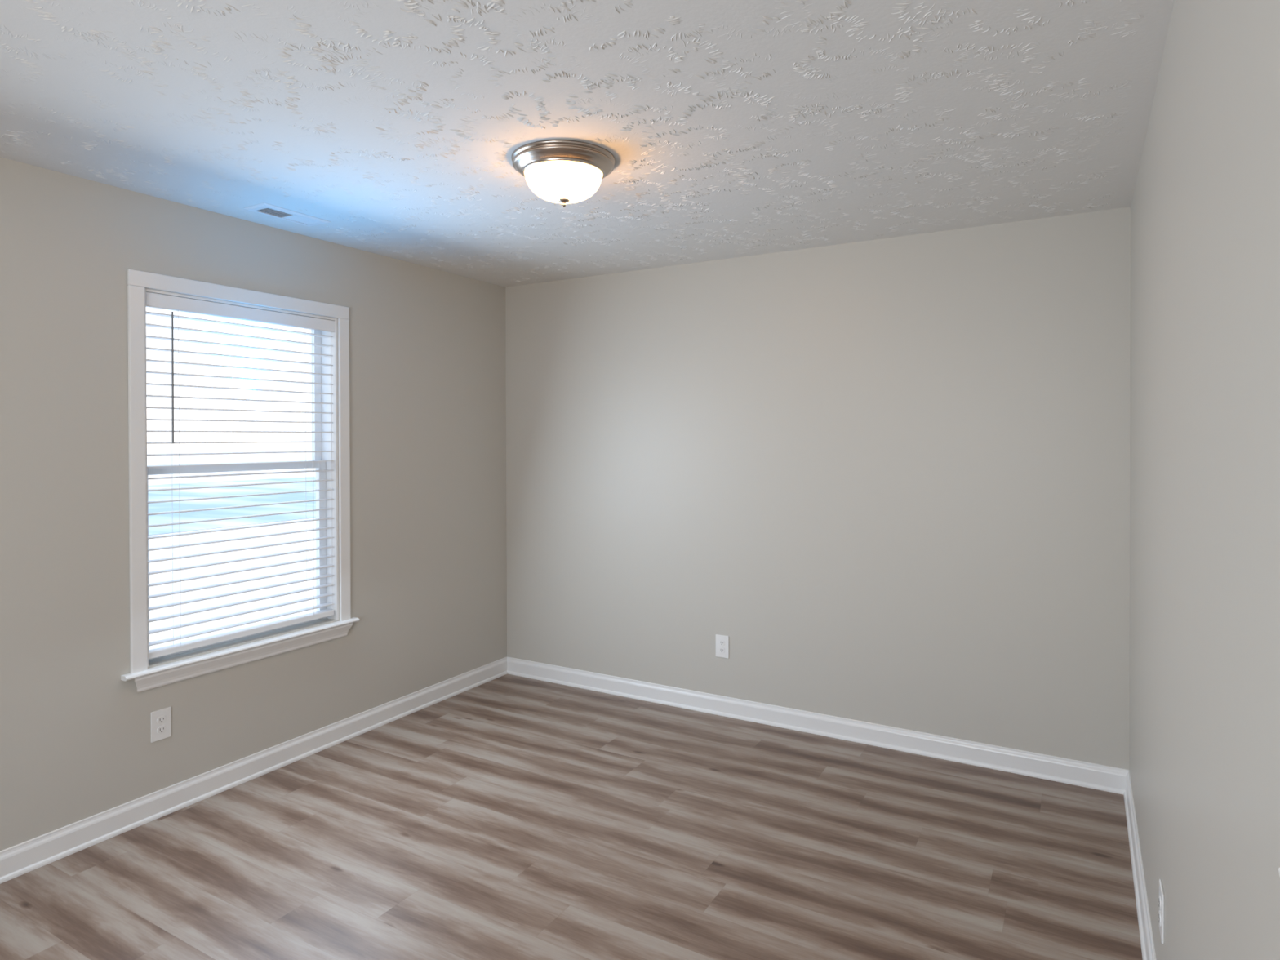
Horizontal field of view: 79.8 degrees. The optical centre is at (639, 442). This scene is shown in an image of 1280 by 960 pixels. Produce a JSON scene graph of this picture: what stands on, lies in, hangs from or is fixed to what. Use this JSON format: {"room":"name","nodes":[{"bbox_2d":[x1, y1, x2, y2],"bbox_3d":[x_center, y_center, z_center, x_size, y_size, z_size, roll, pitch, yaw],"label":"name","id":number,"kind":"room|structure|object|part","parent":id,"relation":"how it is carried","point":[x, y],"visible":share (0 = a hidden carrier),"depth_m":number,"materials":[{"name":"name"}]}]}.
{"room":"empty bedroom","nodes":[
{"label":"empty bedroom","id":0,"kind":"room"},
{"bbox_2d":[0,156,506,851],"bbox_3d":[-2.233,0.258,2.584,0.140,2.440,5.580,0,0,30],"label":"wall","id":1,"kind":"structure","parent":0,"point":[428,345],"depth_m":3.08,"materials":[{"name":"grey paint"}]},
{"bbox_2d":[151,706,171,742],"bbox_3d":[-1.894,1.115,3.026,0.008,0.120,0.077,0,0,30],"label":"wall outlet","id":2,"kind":"object","parent":1,"relation":"attached to","point":[161,719],"visible":1,"depth_m":3.02,"materials":[{"name":"white plastic"}]},
{"bbox_2d":[156,715,165,724],"bbox_3d":[-1.893,1.096,3.025,0.004,0.027,0.034,0,0,30],"label":"receptacle","id":3,"kind":"object","parent":2,"relation":"attached to","point":[160,719],"depth_m":3.02,"materials":[{"name":"grey plastic"}]},
{"bbox_2d":[156,725,166,733],"bbox_3d":[-1.893,1.135,3.026,0.004,0.027,0.034,0,0,30],"label":"receptacle","id":4,"kind":"object","parent":2,"relation":"attached to","point":[160,729],"depth_m":3.02,"materials":[{"name":"grey plastic"}]},
{"bbox_2d":[120,268,359,692],"bbox_3d":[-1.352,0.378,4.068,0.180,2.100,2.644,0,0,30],"label":"window","id":5,"kind":"structure","parent":1,"relation":"in","point":[139,282],"depth_m":3.38,"materials":[{"name":"white paint"}]},
{"bbox_3d":[-1.806,-0.233,3.418,0.028,0.718,0.870,0,0,30],"label":"sash","id":6,"kind":"part","parent":5,"relation":"part of","materials":[{"name":"white plastic"}]},
{"bbox_3d":[-1.778,0.485,3.408,0.028,0.784,0.870,0,0,30],"label":"sash","id":7,"kind":"part","parent":5,"relation":"part of","materials":[{"name":"white plastic"}]},
{"bbox_2d":[146,292,335,659],"bbox_3d":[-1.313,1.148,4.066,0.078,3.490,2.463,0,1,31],"label":"window blind","id":8,"kind":"object","parent":5,"relation":"attached to","point":[153,300],"visible":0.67,"depth_m":3.31,"materials":[{"name":"white plastic"}]},
{"bbox_3d":[-1.887,0.140,3.110,0.054,1.372,0.002,0,0,30],"label":"ladder cord","id":9,"kind":"part","parent":8,"relation":"part of","materials":[{"name":"white fabric"}]},
{"bbox_3d":[-1.731,0.834,3.382,0.050,0.026,0.860,0,0,30],"label":"rail","id":10,"kind":"part","parent":8,"relation":"part of","materials":[{"name":"white plastic"}]},
{"bbox_3d":[-1.576,0.135,3.649,0.054,1.372,0.002,0,0,30],"label":"ladder cord","id":11,"kind":"part","parent":8,"relation":"part of","materials":[{"name":"white fabric"}]},
{"bbox_3d":[-1.501,0.128,3.726,0.002,1.360,0.002,0,0,30],"label":"lift cord","id":12,"kind":"part","parent":8,"relation":"part of","materials":[{"name":"white fabric"}]},
{"bbox_2d":[0,657,507,884],"bbox_3d":[-2.161,1.428,2.552,0.021,0.100,5.300,0,0,30],"label":"baseboard","id":13,"kind":"structure","parent":1,"relation":"attached to","point":[19,860],"depth_m":3.21,"materials":[{"name":"white paint"}]},
{"bbox_2d":[0,674,1142,959],"bbox_3d":[-0.729,1.541,1.725,3.608,0.120,5.580,0,0,30],"label":"floor","id":14,"kind":"structure","parent":0,"point":[507,816],"depth_m":2.73,"materials":[{"name":"brown wood"}]},
{"bbox_2d":[0,0,1173,287],"bbox_3d":[-0.735,-1.027,1.706,3.608,0.144,5.580,0,0,30],"label":"ceiling","id":15,"kind":"structure","parent":0,"point":[731,128],"depth_m":2.24,"materials":[{"name":"white paint"}]},
{"bbox_2d":[243,202,330,226],"bbox_3d":[-1.497,-0.965,3.256,0.142,0.007,0.316,0,0,30],"label":"ceiling vent","id":16,"kind":"object","parent":15,"relation":"in","point":[264,208],"visible":1,"depth_m":3.23,"materials":[{"name":"white metal"}]},
{"bbox_2d":[511,139,615,207],"bbox_3d":[-0.261,-0.885,2.615,0.353,0.162,0.353,0,0,30],"label":"ceiling light","id":17,"kind":"object","parent":15,"relation":"attached to","point":[562,171],"visible":1,"depth_m":2.51,"materials":[{"name":"white glass"}]},
{"bbox_3d":[-0.261,-0.872,2.615,0.262,0.089,0.262,0,0,30],"label":"lamp shade","id":18,"kind":"part","parent":17,"relation":"part of","materials":[{"name":"white glass"}]},
{"bbox_2d":[505,206,1130,769],"bbox_3d":[0.629,0.240,4.071,3.328,2.440,0.140,0,0,30],"label":"wall","id":19,"kind":"structure","parent":0,"point":[894,473],"depth_m":3.75,"materials":[{"name":"grey paint"}]},
{"bbox_2d":[715,634,728,658],"bbox_3d":[0.441,1.093,4.102,0.077,0.120,0.008,0,0,30],"label":"wall outlet","id":20,"kind":"object","parent":19,"relation":"attached to","point":[722,641],"visible":1,"depth_m":4.10,"materials":[{"name":"white plastic"}]},
{"bbox_2d":[719,640,724,645],"bbox_3d":[0.440,1.074,4.101,0.034,0.027,0.004,0,0,30],"label":"receptacle","id":21,"kind":"object","parent":20,"relation":"attached to","point":[722,642],"depth_m":4.10,"materials":[{"name":"grey plastic"}]},
{"bbox_2d":[719,647,724,653],"bbox_3d":[0.440,1.113,4.101,0.034,0.027,0.004,0,0,30],"label":"receptacle","id":22,"kind":"object","parent":20,"relation":"attached to","point":[722,650],"depth_m":4.10,"materials":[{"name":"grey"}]},
{"bbox_2d":[506,656,1128,794],"bbox_3d":[0.592,1.410,4.010,3.328,0.100,0.021,0,0,30],"label":"baseboard","id":23,"kind":"structure","parent":19,"relation":"attached to","point":[1066,771],"depth_m":3.76,"materials":[{"name":"white paint"}]},
{"bbox_2d":[1128,0,1279,959],"bbox_3d":[0.769,0.264,0.848,0.140,2.440,5.580,0,0,30],"label":"wall","id":24,"kind":"structure","parent":0,"point":[1204,750],"depth_m":1.20,"materials":[{"name":"grey paint"}]},
{"bbox_2d":[1123,769,1155,959],"bbox_3d":[0.702,1.433,0.897,0.021,0.100,5.300,0,0,30],"label":"baseboard","id":25,"kind":"structure","parent":24,"relation":"attached to","point":[1147,944],"depth_m":2.47,"materials":[{"name":"white paint"}]},
{"bbox_2d":[1158,879,1164,944],"bbox_3d":[1.268,1.140,1.863,0.008,0.120,0.077,0,0,30],"label":"wall outlet","id":26,"kind":"object","parent":24,"relation":"attached to","point":[1161,899],"visible":1,"depth_m":1.84,"materials":[{"name":"white plastic"}]},
{"bbox_2d":[1158,894,1160,910],"bbox_3d":[1.267,1.121,1.863,0.004,0.027,0.034,0,0,30],"label":"receptacle","id":27,"kind":"object","parent":26,"relation":"attached to","point":[1159,898],"depth_m":1.86,"materials":[{"name":"grey plastic"}]},
{"bbox_2d":[1158,911,1160,926],"bbox_3d":[1.268,1.160,1.863,0.004,0.027,0.034,0,0,30],"label":"receptacle","id":28,"kind":"object","parent":26,"relation":"attached to","point":[1159,913],"depth_m":1.86,"materials":[{"name":"grey plastic"}]},
{"label":"outside","id":29,"kind":"structure","parent":0,"visible":0},
{"bbox_2d":[146,447,316,649],"bbox_3d":[-61.505,1.844,39.924,139.860,0.200,180.000,0,0,30],"label":"ground","id":30,"kind":"structure","parent":29,"point":[260,457],"depth_m":11.80,"materials":[{"name":"grey"}]},
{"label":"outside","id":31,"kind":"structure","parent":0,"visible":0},
{"bbox_2d":[148,476,315,535],"bbox_3d":[-18.807,1.814,15.240,16.500,0.010,180.000,0,0,30],"label":"street","id":32,"kind":"structure","parent":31,"point":[255,489],"depth_m":21.90,"materials":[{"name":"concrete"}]}
]}

